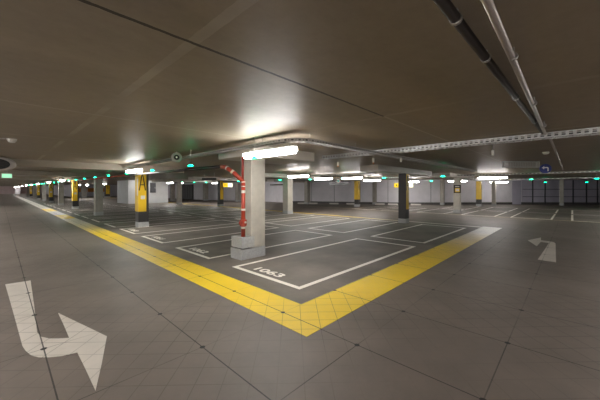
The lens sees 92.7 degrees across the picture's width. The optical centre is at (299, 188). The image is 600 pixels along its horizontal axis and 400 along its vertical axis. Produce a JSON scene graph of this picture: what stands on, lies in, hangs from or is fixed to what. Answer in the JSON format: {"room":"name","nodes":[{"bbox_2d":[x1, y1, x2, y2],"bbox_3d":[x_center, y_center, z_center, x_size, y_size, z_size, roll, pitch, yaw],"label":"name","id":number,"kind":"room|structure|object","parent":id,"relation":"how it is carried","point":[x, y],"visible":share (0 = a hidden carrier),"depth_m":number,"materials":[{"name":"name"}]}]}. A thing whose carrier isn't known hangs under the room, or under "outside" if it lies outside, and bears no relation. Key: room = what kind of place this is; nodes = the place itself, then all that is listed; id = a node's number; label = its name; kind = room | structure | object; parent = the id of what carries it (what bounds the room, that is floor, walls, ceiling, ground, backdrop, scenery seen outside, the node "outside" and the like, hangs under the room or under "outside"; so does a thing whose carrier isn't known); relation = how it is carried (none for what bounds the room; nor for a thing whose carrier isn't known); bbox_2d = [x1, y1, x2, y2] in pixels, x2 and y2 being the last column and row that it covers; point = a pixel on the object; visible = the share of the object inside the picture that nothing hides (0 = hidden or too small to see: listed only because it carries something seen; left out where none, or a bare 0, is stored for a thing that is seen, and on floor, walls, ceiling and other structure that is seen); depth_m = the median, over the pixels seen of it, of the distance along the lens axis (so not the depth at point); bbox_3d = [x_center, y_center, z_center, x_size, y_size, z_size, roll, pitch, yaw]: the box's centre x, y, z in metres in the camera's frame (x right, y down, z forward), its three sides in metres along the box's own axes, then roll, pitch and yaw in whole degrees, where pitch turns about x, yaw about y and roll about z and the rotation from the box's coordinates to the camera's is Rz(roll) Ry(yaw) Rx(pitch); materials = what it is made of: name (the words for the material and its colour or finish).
{"room":"parking garage","nodes":[
{"label":"parking garage","id":0,"kind":"room"},
{"bbox_2d":[15,186,19,193],"bbox_3d":[-89.881,0.310,91.044,1.550,2.480,1.240,0,0,44],"label":"wall pier","id":1,"kind":"object","parent":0,"point":[17,189],"visible":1,"depth_m":90.48,"materials":[{"name":"white paint"}]},
{"bbox_2d":[0,186,41,193],"bbox_3d":[-93.334,0.310,91.015,0.310,2.480,18.600,0,0,44],"label":"wall","id":2,"kind":"structure","parent":0,"point":[3,189],"depth_m":91.77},
{"bbox_2d":[46,184,71,196],"bbox_3d":[-66.597,0.310,77.286,57.350,2.480,0.250,0,0,44],"label":"wall","id":3,"kind":"structure","parent":0,"point":[67,188],"depth_m":62.47,"materials":[{"name":"grey paint"}]},
{"bbox_2d":[79,184,116,196],"bbox_3d":[-42.419,0.310,61.275,0.250,2.480,10.406,0,0,44],"label":"wall","id":4,"kind":"structure","parent":0,"point":[113,188],"depth_m":61.37,"materials":[{"name":"grey concrete"}]},
{"bbox_2d":[79,188,103,191],"bbox_3d":[-43.370,0.200,59.972,0.140,0.800,5.658,0,0,44],"label":"trim","id":5,"kind":"structure","parent":4,"relation":"attached to","point":[89,189],"depth_m":59.58,"materials":[{"name":"orange paint"}]},
{"bbox_2d":[117,180,167,203],"bbox_3d":[-17.940,0.310,32.630,4.030,2.480,4.061,0,0,44],"label":"wall","id":6,"kind":"structure","parent":0,"point":[125,188],"depth_m":31.49,"materials":[{"name":"paint"}]},
{"bbox_2d":[150,183,155,192],"bbox_3d":[-16.170,-0.140,31.457,0.149,1.085,0.589,0,0,44],"label":"wall panel","id":7,"kind":"object","parent":6,"relation":"attached to","point":[152,185],"visible":1,"depth_m":31.41,"materials":[{"name":"grey metal"}]},
{"bbox_2d":[168,183,197,199],"bbox_3d":[-26.840,0.310,53.383,33.199,2.480,0.250,0,0,44],"label":"wall","id":8,"kind":"structure","parent":0,"point":[195,184],"depth_m":42.62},
{"bbox_2d":[182,184,193,198],"bbox_3d":[-17.886,0.425,44.559,5.270,2.250,0.140,0,0,44],"label":"door","id":9,"kind":"structure","parent":8,"relation":"in","point":[187,189],"depth_m":43.76,"materials":[{"name":"black metal"}]},
{"bbox_2d":[198,182,240,200],"bbox_3d":[-9.783,0.310,39.062,11.656,2.480,0.250,0,0,30],"label":"wall","id":10,"kind":"structure","parent":0,"point":[229,192],"depth_m":40.10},
{"bbox_2d":[19,195,480,303],"bbox_3d":[-29.082,1.574,38.822,90.334,0.051,10.602,0,0,44],"label":"floor","id":11,"kind":"structure","parent":0,"point":[302,268],"depth_m":8.60,"materials":[{"name":"concrete"}]},
{"bbox_2d":[27,186,29,196],"bbox_3d":[-55.732,0.420,58.677,0.418,2.260,0.403,0,0,44],"label":"concrete column","id":12,"kind":"structure","parent":11,"relation":"on","point":[28,187],"depth_m":58.54,"materials":[{"name":"grey concrete"}]},
{"bbox_2d":[30,185,32,196],"bbox_3d":[-50.266,0.420,53.469,0.422,2.260,0.407,0,0,44],"label":"concrete column","id":13,"kind":"structure","parent":11,"relation":"on","point":[31,186],"depth_m":53.36,"materials":[{"name":"yellow paint"}]},
{"bbox_2d":[33,185,35,197],"bbox_3d":[-44.799,0.420,48.267,0.418,2.260,0.403,0,0,44],"label":"concrete column","id":14,"kind":"structure","parent":11,"relation":"on","point":[34,186],"depth_m":48.11,"materials":[{"name":"grey concrete"}]},
{"bbox_2d":[37,184,40,198],"bbox_3d":[-39.333,0.420,43.059,0.422,2.260,0.407,0,0,44],"label":"concrete column","id":15,"kind":"structure","parent":11,"relation":"on","point":[38,185],"depth_m":42.93,"materials":[{"name":"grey paint"}]},
{"bbox_2d":[42,184,45,200],"bbox_3d":[-33.866,0.420,37.856,0.418,2.260,0.403,0,0,44],"label":"concrete column","id":16,"kind":"structure","parent":11,"relation":"on","point":[43,185],"depth_m":37.69,"materials":[{"name":"grey concrete"}]},
{"bbox_2d":[49,183,53,202],"bbox_3d":[-28.400,0.420,32.648,0.422,2.260,0.407,0,0,44],"label":"concrete column","id":17,"kind":"structure","parent":11,"relation":"on","point":[51,185],"depth_m":32.51,"materials":[{"name":"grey paint"}]},
{"bbox_2d":[58,182,63,204],"bbox_3d":[-22.933,0.420,27.445,0.418,2.260,0.403,0,0,44],"label":"concrete column","id":18,"kind":"structure","parent":11,"relation":"on","point":[60,184],"depth_m":27.29,"materials":[{"name":"grey concrete"}]},
{"bbox_2d":[72,180,78,208],"bbox_3d":[-17.467,0.420,22.237,0.422,2.260,0.407,0,0,44],"label":"concrete column","id":19,"kind":"structure","parent":11,"relation":"on","point":[75,184],"depth_m":22.08,"materials":[{"name":"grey paint"}]},
{"bbox_2d":[81,185,86,197],"bbox_3d":[-38.995,0.420,51.578,0.775,2.260,0.775,0,0,44],"label":"concrete column","id":20,"kind":"structure","parent":11,"relation":"on","point":[83,187],"depth_m":51.29,"materials":[{"name":"grey concrete"}]},
{"bbox_2d":[94,177,102,214],"bbox_3d":[-12.000,0.420,17.034,0.418,2.260,0.403,0,0,44],"label":"concrete column","id":21,"kind":"structure","parent":11,"relation":"on","point":[98,183],"depth_m":16.90,"materials":[{"name":"grey concrete"}]},
{"bbox_2d":[91,214,190,221],"bbox_3d":[-8.481,1.548,15.604,1.752,0.002,4.534,0,0,44],"label":"bay","id":22,"kind":"object","parent":11,"relation":"on","point":[168,214],"visible":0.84,"depth_m":15.00,"materials":[{"name":"white paint"}]},
{"bbox_2d":[135,172,148,226],"bbox_3d":[-6.534,0.420,11.826,0.422,2.260,0.407,0,0,44],"label":"concrete column","id":23,"kind":"structure","parent":11,"relation":"on","point":[141,181],"depth_m":11.68,"materials":[{"name":"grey paint"}]},
{"bbox_2d":[106,217,212,226],"bbox_3d":[-6.562,1.548,13.777,1.752,0.002,4.534,0,0,44],"label":"bay","id":24,"kind":"object","parent":11,"relation":"on","point":[188,217],"visible":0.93,"depth_m":13.21,"materials":[{"name":"white paint"}]},
{"bbox_2d":[120,220,235,233],"bbox_3d":[-4.799,1.547,12.099,1.752,0.003,4.534,0,0,44],"label":"bay","id":25,"kind":"object","parent":11,"relation":"on","point":[215,220],"visible":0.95,"depth_m":11.20,"materials":[{"name":"white paint"}]},
{"bbox_2d":[176,182,181,204],"bbox_3d":[-12.015,0.420,28.434,0.403,2.260,0.403,0,0,44],"label":"concrete column","id":26,"kind":"structure","parent":11,"relation":"on","point":[178,184],"depth_m":28.30,"materials":[{"name":"grey concrete"}]},
{"bbox_2d":[141,225,277,242],"bbox_3d":[-3.014,1.547,10.399,1.752,0.003,4.534,0,0,44],"label":"bay","id":27,"kind":"object","parent":11,"relation":"on","point":[239,225],"visible":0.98,"depth_m":9.31,"materials":[{"name":"white paint"}]},
{"bbox_2d":[231,158,264,260],"bbox_3d":[-1.177,0.420,6.563,0.450,2.260,0.674,0,0,44],"label":"concrete column","id":28,"kind":"structure","parent":11,"relation":"on","point":[252,245],"depth_m":6.47,"materials":[{"name":"grey concrete"}]},
{"bbox_2d":[68,157,246,236],"bbox_3d":[-9.154,0.064,13.737,21.798,1.987,0.356,0,0,44],"label":"pipe","id":29,"kind":"object","parent":28,"relation":"on","point":[243,222],"visible":0.98,"depth_m":6.37,"materials":[{"name":"red metal"}]},
{"bbox_2d":[177,230,330,258],"bbox_3d":[-1.095,1.547,8.571,1.752,0.003,4.534,0,0,44],"label":"bay","id":30,"kind":"object","parent":11,"relation":"on","point":[180,248],"visible":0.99,"depth_m":7.69,"materials":[{"name":"white paint"}]},
{"bbox_2d":[283,178,292,213],"bbox_3d":[-0.769,0.420,18.005,0.465,2.260,0.465,0,0,44],"label":"concrete column","id":31,"kind":"structure","parent":11,"relation":"on","point":[287,182],"depth_m":17.84,"materials":[{"name":"grey concrete"}]},
{"bbox_2d":[266,216,348,225],"bbox_3d":[0.521,1.548,14.112,1.752,0.002,4.418,0,0,44],"label":"bay","id":32,"kind":"object","parent":11,"relation":"on","point":[321,216],"visible":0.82,"depth_m":13.62,"materials":[{"name":"white paint"}]},
{"bbox_2d":[233,238,415,288],"bbox_3d":[0.880,1.547,6.690,1.860,0.003,4.534,0,0,44],"label":"bay","id":33,"kind":"object","parent":11,"relation":"on","point":[410,247],"visible":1,"depth_m":5.50,"materials":[{"name":"white paint"}]},
{"bbox_2d":[309,220,397,232],"bbox_3d":[2.440,1.548,12.284,1.752,0.002,4.418,0,0,44],"label":"bay","id":34,"kind":"object","parent":11,"relation":"on","point":[359,220],"visible":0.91,"depth_m":11.80,"materials":[{"name":"white paint"}]},
{"bbox_2d":[398,173,408,222],"bbox_3d":[4.761,0.420,13.134,0.375,2.260,0.356,0,0,44],"label":"concrete column","id":35,"kind":"structure","parent":11,"relation":"on","point":[403,179],"depth_m":13.00,"materials":[{"name":"grey paint"}]},
{"bbox_2d":[372,224,464,242],"bbox_3d":[4.455,1.548,10.365,1.752,0.002,4.418,0,0,44],"label":"bay","id":36,"kind":"object","parent":11,"relation":"on","point":[420,224],"visible":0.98,"depth_m":9.72,"materials":[{"name":"white paint"}]},
{"bbox_2d":[265,181,282,201],"bbox_3d":[-2.742,0.310,33.955,0.250,2.480,5.864,0,0,-42],"label":"wall","id":37,"kind":"structure","parent":0,"point":[273,193],"depth_m":34.25,"materials":[{"name":"white paint"}]},
{"bbox_2d":[0,0,599,185],"bbox_3d":[-29.401,-1.055,59.031,142.600,0.250,60.450,0,0,44],"label":"ceiling","id":38,"kind":"structure","parent":0,"point":[125,82],"depth_m":2.45,"materials":[{"name":"concrete"}]},
{"bbox_2d":[1,173,11,177],"bbox_3d":[-11.379,-0.675,11.103,0.056,0.514,0.291,0,0,44],"label":"exit sign","id":39,"kind":"object","parent":38,"relation":"hanging from","point":[3,175],"visible":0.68,"depth_m":11.08,"materials":[{"name":"green plastic"}]},
{"bbox_2d":[0,157,15,171],"bbox_3d":[-8.865,-0.707,8.296,0.960,0.449,0.878,0,0,43],"label":"fan","id":40,"kind":"object","parent":38,"relation":"hanging from","point":[6,164],"visible":1,"depth_m":8.15,"materials":[{"name":"grey metal"}]},
{"bbox_2d":[0,138,16,142],"bbox_3d":[-5.752,-0.898,4.914,0.140,0.068,1.270,0,0,44],"label":"smoke detector","id":41,"kind":"object","parent":38,"relation":"attached to","point":[10,140],"visible":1,"depth_m":5.28,"materials":[{"name":"grey plastic"}]},
{"bbox_2d":[0,184,46,184],"bbox_3d":[-48.438,-0.818,44.625,1.318,0.225,13.330,0,0,44],"label":"trim","id":42,"kind":"structure","parent":38,"relation":"attached to","point":[0,184],"depth_m":46.48,"materials":[{"name":"concrete"}]},
{"bbox_2d":[0,182,57,183],"bbox_3d":[-37.505,-0.818,34.215,1.318,0.225,13.330,0,0,44],"label":"trim","id":43,"kind":"structure","parent":38,"relation":"attached to","point":[0,182],"depth_m":36.67,"materials":[{"name":"concrete"}]},
{"bbox_2d":[0,181,68,182],"bbox_3d":[-32.038,-0.818,29.009,1.318,0.225,13.330,0,0,44],"label":"trim","id":44,"kind":"structure","parent":38,"relation":"attached to","point":[0,181],"depth_m":31.03,"materials":[{"name":"concrete"}]},
{"bbox_2d":[0,179,81,181],"bbox_3d":[-26.571,-0.818,23.804,1.318,0.225,13.330,0,0,44],"label":"trim","id":45,"kind":"structure","parent":38,"relation":"attached to","point":[0,179],"depth_m":25.60,"materials":[{"name":"concrete"}]},
{"bbox_2d":[0,175,93,179],"bbox_3d":[-21.105,-0.818,18.598,1.318,0.225,13.330,0,0,44],"label":"ceiling beam","id":46,"kind":"structure","parent":38,"relation":"attached to","point":[13,177],"depth_m":20.77,"materials":[{"name":"concrete"}]},
{"bbox_2d":[0,170,129,177],"bbox_3d":[-15.638,-0.818,13.393,1.318,0.225,13.330,0,0,44],"label":"ceiling beam","id":47,"kind":"structure","parent":38,"relation":"attached to","point":[13,172],"depth_m":15.35,"materials":[{"name":"concrete"}]},
{"bbox_2d":[8,158,183,173],"bbox_3d":[-10.172,-0.818,8.187,1.318,0.225,13.330,0,0,44],"label":"ceiling beam","id":48,"kind":"structure","parent":38,"relation":"attached to","point":[20,163],"depth_m":10.00,"materials":[{"name":"concrete"}]},
{"bbox_2d":[171,150,181,162],"bbox_3d":[-2.966,-0.785,6.877,0.244,0.294,0.070,0,0,-23],"label":"loudspeaker","id":49,"kind":"object","parent":38,"relation":"hanging from","point":[176,157],"visible":1,"depth_m":6.87,"materials":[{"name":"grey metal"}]},
{"bbox_2d":[152,179,211,182],"bbox_3d":[-11.735,-0.818,28.832,0.775,0.225,5.735,0,0,44],"label":"trim","id":50,"kind":"structure","parent":38,"relation":"attached to","point":[153,180],"depth_m":27.71,"materials":[{"name":"concrete"}]},
{"bbox_2d":[188,177,238,180],"bbox_3d":[-6.268,-0.818,23.626,0.775,0.225,5.735,0,0,44],"label":"trim","id":51,"kind":"structure","parent":38,"relation":"attached to","point":[189,178],"depth_m":22.72,"materials":[{"name":"metal"}]},
{"bbox_2d":[223,177,232,186],"bbox_3d":[-5.752,-0.537,22.798,0.755,0.789,0.134,0,0,-14],"label":"direction sign","id":52,"kind":"object","parent":38,"relation":"hanging from","point":[224,183],"visible":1,"depth_m":22.73,"materials":[{"name":"yellow plastic"}]},
{"bbox_2d":[251,136,257,158],"bbox_3d":[-0.803,-0.736,5.045,0.140,0.392,0.056,0,0,44],"label":"indicator","id":53,"kind":"object","parent":38,"relation":"hanging from","point":[254,156],"visible":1,"depth_m":5.04,"materials":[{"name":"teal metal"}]},
{"bbox_2d":[219,144,313,164],"bbox_3d":[-0.788,-0.818,7.096,1.318,0.225,1.968,0,0,44],"label":"beam","id":54,"kind":"structure","parent":38,"relation":"attached to","point":[299,156],"depth_m":6.84,"materials":[{"name":"concrete"}]},
{"bbox_2d":[190,172,375,180],"bbox_3d":[-7.688,-0.854,25.192,31.620,0.158,0.156,0,0,44],"label":"cable tray","id":55,"kind":"object","parent":38,"relation":"hanging from","point":[368,172],"visible":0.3,"depth_m":15.88,"materials":[{"name":"silver metal"}]},
{"bbox_2d":[265,173,320,178],"bbox_3d":[-0.802,-0.818,18.421,0.775,0.225,5.735,0,0,44],"label":"beam","id":56,"kind":"structure","parent":38,"relation":"attached to","point":[267,175],"depth_m":17.57,"materials":[{"name":"concrete"}]},
{"bbox_2d":[288,171,308,177],"bbox_3d":[-0.100,-0.757,14.308,1.385,0.354,0.146,0,0,44],"label":"lamp","id":57,"kind":"object","parent":38,"relation":"hanging from","point":[290,175],"visible":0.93,"depth_m":14.38,"materials":[{"name":"white plastic"}]},
{"bbox_2d":[288,175,308,177],"bbox_3d":[-0.100,-0.623,14.308,1.385,0.086,0.146,0,0,44],"label":"diffuser","id":58,"kind":"object","parent":57,"relation":"attached to","point":[289,176],"depth_m":14.33,"materials":[{"name":"white plastic"}]},
{"bbox_2d":[122,134,476,171],"bbox_3d":[0.670,-0.854,11.829,9.146,0.158,11.703,0,0,44],"label":"cable tray","id":59,"kind":"object","parent":38,"relation":"hanging from","point":[282,140],"visible":0.98,"depth_m":5.94,"materials":[{"name":"silver metal"}]},
{"bbox_2d":[126,168,141,172],"bbox_3d":[-5.837,-0.679,10.053,1.385,0.199,0.146,0,0,44],"label":"lamp","id":60,"kind":"object","parent":59,"relation":"hanging from","point":[136,170],"visible":0.88,"depth_m":9.83,"materials":[{"name":"white plastic"}]},
{"bbox_2d":[243,141,296,158],"bbox_3d":[-0.562,-0.679,5.029,1.385,0.199,0.146,0,0,44],"label":"lamp","id":61,"kind":"object","parent":59,"relation":"hanging from","point":[291,149],"visible":1,"depth_m":4.86,"materials":[{"name":"grey plastic"}]},
{"bbox_2d":[243,147,296,158],"bbox_3d":[-0.562,-0.623,5.029,1.385,0.086,0.146,0,0,44],"label":"diffuser","id":62,"kind":"object","parent":61,"relation":"attached to","point":[276,151],"depth_m":4.88,"materials":[{"name":"white plastic"}]},
{"bbox_2d":[314,174,331,179],"bbox_3d":[1.431,-0.757,17.686,1.385,0.354,0.146,0,0,44],"label":"lamp","id":63,"kind":"object","parent":38,"relation":"hanging from","point":[316,178],"visible":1,"depth_m":17.63,"materials":[{"name":"white plastic"}]},
{"bbox_2d":[314,178,331,179],"bbox_3d":[1.431,-0.623,17.686,1.385,0.086,0.146,0,0,44],"label":"diffuser","id":64,"kind":"object","parent":63,"relation":"attached to","point":[314,178],"depth_m":17.63,"materials":[{"name":"white plastic"}]},
{"bbox_2d":[329,176,348,184],"bbox_3d":[2.769,-0.607,20.203,1.374,0.650,0.156,0,0,8],"label":"direction sign","id":65,"kind":"object","parent":38,"relation":"hanging from","point":[337,182],"visible":0.89,"depth_m":20.15,"materials":[{"name":"black plastic"}]},
{"bbox_2d":[342,177,361,178],"bbox_3d":[3.039,-0.757,16.738,1.385,0.354,0.146,0,0,44],"label":"lamp","id":66,"kind":"object","parent":38,"relation":"hanging from","point":[342,177],"visible":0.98,"depth_m":16.65,"materials":[{"name":"white plastic"}]},
{"bbox_2d":[329,177,375,180],"bbox_3d":[4.601,-0.818,23.870,1.085,0.225,5.580,0,0,44],"label":"trim","id":67,"kind":"structure","parent":38,"relation":"attached to","point":[334,178],"depth_m":22.77,"materials":[{"name":"concrete"}]},
{"bbox_2d":[360,165,431,175],"bbox_3d":[4.665,-0.818,13.216,0.775,0.225,5.735,0,0,44],"label":"beam","id":68,"kind":"structure","parent":38,"relation":"attached to","point":[365,168],"depth_m":12.08,"materials":[{"name":"concrete"}]},
{"bbox_2d":[394,178,413,187],"bbox_3d":[8.705,-0.525,24.025,1.550,0.815,0.134,0,0,20],"label":"direction sign","id":69,"kind":"object","parent":38,"relation":"hanging from","point":[411,185],"visible":0.59,"depth_m":23.83,"materials":[{"name":"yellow plastic"}]},
{"bbox_2d":[430,173,473,178],"bbox_3d":[10.068,-0.818,18.665,1.085,0.225,5.580,0,0,44],"label":"trim","id":70,"kind":"structure","parent":38,"relation":"attached to","point":[435,175],"depth_m":17.03,"materials":[{"name":"metal"}]},
{"bbox_2d":[313,171,599,179],"bbox_3d":[9.218,-0.854,17.548,23.250,0.158,0.206,0,0,44],"label":"cable tray","id":71,"kind":"object","parent":38,"relation":"hanging from","point":[479,174],"visible":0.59,"depth_m":15.40,"materials":[{"name":"metal"}]},
{"bbox_2d":[478,176,506,178],"bbox_3d":[10.790,-0.679,16.051,1.385,0.199,0.146,0,0,44],"label":"lamp","id":72,"kind":"object","parent":71,"relation":"hanging from","point":[495,177],"visible":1,"depth_m":15.92,"materials":[{"name":"white plastic"}]},
{"bbox_2d":[478,177,506,178],"bbox_3d":[10.790,-0.623,16.051,1.385,0.086,0.146,0,0,44],"label":"diffuser","id":73,"kind":"object","parent":72,"relation":"attached to","point":[478,177],"depth_m":16.01,"materials":[{"name":"white plastic"}]},
{"bbox_2d":[322,127,599,158],"bbox_3d":[4.444,-0.881,4.330,10.385,0.104,0.226,0,0,44],"label":"cable tray","id":74,"kind":"object","parent":38,"relation":"hanging from","point":[558,134],"visible":0.94,"depth_m":5.24,"materials":[{"name":"metal"}]},
{"bbox_2d":[433,0,542,133],"bbox_3d":[1.766,-0.890,2.439,5.659,0.083,0.063,0,0,-45],"label":"ceiling pipe","id":75,"kind":"object","parent":38,"relation":"attached to","point":[455,18],"visible":0.94,"depth_m":1.76,"materials":[{"name":"black"}]},
{"bbox_2d":[502,161,539,167],"bbox_3d":[7.307,-0.823,9.463,1.149,0.220,0.120,0,0,0],"label":"ceiling vent","id":76,"kind":"object","parent":38,"relation":"in","point":[536,165],"visible":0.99,"depth_m":9.42,"materials":[{"name":"metal"}]},
{"bbox_2d":[481,0,562,169],"bbox_3d":[5.881,-0.888,6.600,0.076,0.088,17.360,0,0,44],"label":"ceiling pipe","id":77,"kind":"object","parent":38,"relation":"attached to","point":[489,5],"visible":0.99,"depth_m":1.85,"materials":[{"name":"silver metal"}]},
{"bbox_2d":[467,177,599,180],"bbox_3d":[19.186,-0.854,22.396,12.400,0.158,0.256,0,0,44],"label":"cable tray","id":78,"kind":"object","parent":38,"relation":"hanging from","point":[578,177],"visible":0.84,"depth_m":22.64,"materials":[{"name":"metal"}]},
{"bbox_2d":[539,163,551,172],"bbox_3d":[8.869,-0.749,10.332,0.339,0.365,0.039,0,0,41],"label":"traffic sign","id":79,"kind":"object","parent":38,"relation":"hanging from","point":[545,168],"visible":0.99,"depth_m":10.32,"materials":[{"name":"blue metal"}]},
{"bbox_2d":[0,194,599,399],"bbox_3d":[-29.401,1.650,59.031,142.600,0.200,60.450,0,0,44],"label":"floor","id":80,"kind":"structure","parent":0,"point":[492,320],"depth_m":3.15,"materials":[{"name":"concrete"}]},
{"bbox_2d":[5,280,106,390],"bbox_3d":[-3.142,1.547,3.461,4.036,0.003,0.567,0,0,36],"label":"floor arrow","id":81,"kind":"structure","parent":80,"relation":"on","point":[89,344],"depth_m":2.96,"materials":[{"name":"paint"}]},
{"bbox_2d":[104,185,109,196],"bbox_3d":[-35.589,0.420,52.805,0.778,2.260,0.775,0,0,44],"label":"concrete column","id":82,"kind":"structure","parent":80,"relation":"on","point":[106,187],"depth_m":52.57,"materials":[{"name":"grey paint"}]},
{"bbox_2d":[15,196,306,336],"bbox_3d":[-32.678,1.547,34.574,90.985,0.003,0.574,0,0,44],"label":"floor stripe","id":83,"kind":"structure","parent":80,"relation":"on","point":[288,313],"depth_m":4.78,"materials":[{"name":"yellow paint"}]},
{"bbox_2d":[170,183,174,200],"bbox_3d":[-16.458,0.420,36.964,0.465,2.260,0.465,0,0,44],"label":"concrete column","id":84,"kind":"structure","parent":80,"relation":"on","point":[172,185],"depth_m":36.81,"materials":[{"name":"grey concrete"}]},
{"bbox_2d":[203,184,207,200],"bbox_3d":[-12.619,0.420,38.238,0.542,2.260,0.542,0,0,44],"label":"concrete column","id":85,"kind":"structure","parent":80,"relation":"on","point":[205,186],"depth_m":38.05,"materials":[{"name":"grey concrete"}]},
{"bbox_2d":[217,181,223,205],"bbox_3d":[-7.117,0.420,25.638,0.406,2.260,0.403,0,0,44],"label":"concrete column","id":86,"kind":"structure","parent":80,"relation":"on","point":[220,183],"depth_m":25.49,"materials":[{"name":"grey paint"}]},
{"bbox_2d":[235,183,240,201],"bbox_3d":[-7.683,0.420,35.485,0.542,2.260,0.542,0,0,44],"label":"concrete column","id":87,"kind":"structure","parent":80,"relation":"on","point":[237,185],"depth_m":35.29,"materials":[{"name":"grey concrete"}]},
{"bbox_2d":[106,197,476,226],"bbox_3d":[-14.127,1.547,32.051,59.334,0.003,0.217,0,0,44],"label":"floor stripe","id":88,"kind":"structure","parent":80,"relation":"on","point":[106,197],"depth_m":15.51,"materials":[{"name":"paint"}]},
{"bbox_2d":[304,180,310,203],"bbox_3d":[0.764,0.307,29.570,0.465,2.485,0.465,0,0,44],"label":"concrete column","id":89,"kind":"structure","parent":80,"relation":"on","point":[306,182],"depth_m":29.40,"materials":[{"name":"grey concrete"}]},
{"bbox_2d":[301,227,500,335],"bbox_3d":[3.810,1.547,7.395,0.651,0.003,11.532,0,0,44],"label":"floor stripe","id":90,"kind":"structure","parent":80,"relation":"on","point":[319,312],"depth_m":4.58,"materials":[{"name":"yellow paint"}]},
{"bbox_2d":[312,206,599,222],"bbox_3d":[10.373,1.548,16.513,26.350,0.002,0.155,0,0,44],"label":"floor stripe","id":91,"kind":"structure","parent":80,"relation":"on","point":[312,206],"depth_m":16.09,"materials":[{"name":"white paint"}]},
{"bbox_2d":[528,238,555,261],"bbox_3d":[6.514,1.547,7.594,0.605,0.003,3.830,0,0,35],"label":"floor arrow","id":92,"kind":"structure","parent":80,"relation":"on","point":[549,254],"depth_m":7.13,"materials":[{"name":"paint"}]},
{"bbox_2d":[559,179,563,205],"bbox_3d":[24.746,0.307,27.045,0.310,2.485,0.310,0,0,44],"label":"concrete column","id":93,"kind":"structure","parent":80,"relation":"on","point":[561,180],"depth_m":26.94,"materials":[{"name":"grey concrete"}]},
{"bbox_2d":[293,180,397,201],"bbox_3d":[4.529,0.310,30.086,11.286,2.480,0.250,0,0,18],"label":"wall","id":94,"kind":"structure","parent":0,"point":[321,189],"depth_m":29.92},
{"bbox_2d":[267,179,313,182],"bbox_3d":[-0.865,-0.818,29.076,1.085,0.225,5.580,0,0,44],"label":"trim","id":95,"kind":"structure","parent":94,"relation":"attached to","point":[268,180],"depth_m":27.34,"materials":[{"name":"concrete"}]},
{"bbox_2d":[311,181,360,201],"bbox_3d":[9.334,0.335,29.146,16.564,2.430,1.318,0,0,8],"label":"trim","id":96,"kind":"structure","parent":94,"relation":"attached to","point":[334,181],"depth_m":30.20,"materials":[{"name":"grey"}]},
{"bbox_2d":[310,204,599,221],"bbox_3d":[15.242,1.575,22.300,26.970,0.051,14.880,0,0,44],"label":"floor","id":97,"kind":"structure","parent":0,"point":[564,213],"depth_m":20.61,"materials":[{"name":"concrete"}]},
{"bbox_2d":[354,181,359,206],"bbox_3d":[5.035,0.420,25.201,0.375,2.260,0.372,0,0,44],"label":"concrete column","id":98,"kind":"structure","parent":97,"relation":"on","point":[356,183],"depth_m":25.07,"materials":[{"name":"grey paint"}]},
{"bbox_2d":[372,181,376,203],"bbox_3d":[7.593,0.307,28.990,0.372,2.485,0.372,0,0,44],"label":"concrete column","id":99,"kind":"structure","parent":97,"relation":"on","point":[374,183],"depth_m":28.87,"materials":[{"name":"grey concrete"}]},
{"bbox_2d":[440,179,444,204],"bbox_3d":[13.970,0.307,28.072,0.341,2.485,0.341,0,0,44],"label":"concrete column","id":100,"kind":"structure","parent":97,"relation":"on","point":[442,181],"depth_m":27.97,"materials":[{"name":"grey concrete"}]},
{"bbox_2d":[453,178,460,212],"bbox_3d":[10.338,0.420,18.794,0.388,2.260,0.388,0,0,44],"label":"concrete column","id":101,"kind":"structure","parent":97,"relation":"on","point":[456,181],"depth_m":18.68,"materials":[{"name":"grey concrete"}]},
{"bbox_2d":[454,185,460,192],"bbox_3d":[10.180,0.000,18.507,0.408,0.526,0.068,0,0,29],"label":"sign","id":102,"kind":"object","parent":101,"relation":"attached to","point":[457,188],"visible":1,"depth_m":18.48,"materials":[{"name":"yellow plastic"}]},
{"bbox_2d":[476,181,481,205],"bbox_3d":[16.055,0.420,25.637,0.390,2.260,0.388,0,0,44],"label":"concrete column","id":103,"kind":"structure","parent":97,"relation":"on","point":[478,183],"depth_m":25.50,"materials":[{"name":"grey paint"}]},
{"bbox_2d":[492,181,495,205],"bbox_3d":[18.121,0.420,26.719,0.326,2.260,0.326,0,0,44],"label":"concrete column","id":104,"kind":"structure","parent":97,"relation":"on","point":[493,182],"depth_m":26.59,"materials":[{"name":"grey concrete"}]},
{"bbox_2d":[511,212,555,219],"bbox_3d":[13.642,1.548,16.653,1.752,0.002,4.495,0,0,44],"label":"bay","id":105,"kind":"object","parent":97,"relation":"on","point":[520,212],"visible":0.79,"depth_m":16.09,"materials":[{"name":"white paint"}]},
{"bbox_2d":[409,180,521,201],"bbox_3d":[16.092,0.310,28.651,12.476,2.480,0.250,0,0,-3],"label":"wall","id":106,"kind":"structure","parent":0,"point":[423,190],"depth_m":28.53,"materials":[{"name":"white paint"}]},
{"bbox_2d":[293,201,599,204],"bbox_3d":[14.327,1.440,28.904,30.856,0.220,2.318,0,0,6],"label":"baseboard","id":107,"kind":"structure","parent":106,"relation":"attached to","point":[323,202],"depth_m":28.56,"materials":[{"name":"grey"}]},
{"bbox_2d":[512,181,520,203],"bbox_3d":[21.770,0.360,28.746,0.900,2.380,0.060,0,0,-3],"label":"trim","id":108,"kind":"structure","parent":106,"relation":"attached to","point":[516,185],"depth_m":28.71,"materials":[{"name":"grey paint"}]},
{"bbox_2d":[522,180,599,201],"bbox_3d":[26.065,0.310,28.741,7.468,2.480,0.250,0,0,3],"label":"wall","id":109,"kind":"structure","parent":0,"point":[538,185],"depth_m":28.62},
{"bbox_2d":[523,180,598,204],"bbox_3d":[26.058,0.335,28.591,7.318,2.430,0.050,0,0,3],"label":"trim","id":110,"kind":"structure","parent":109,"relation":"attached to","point":[572,189],"depth_m":28.55,"materials":[{"name":"grey"}]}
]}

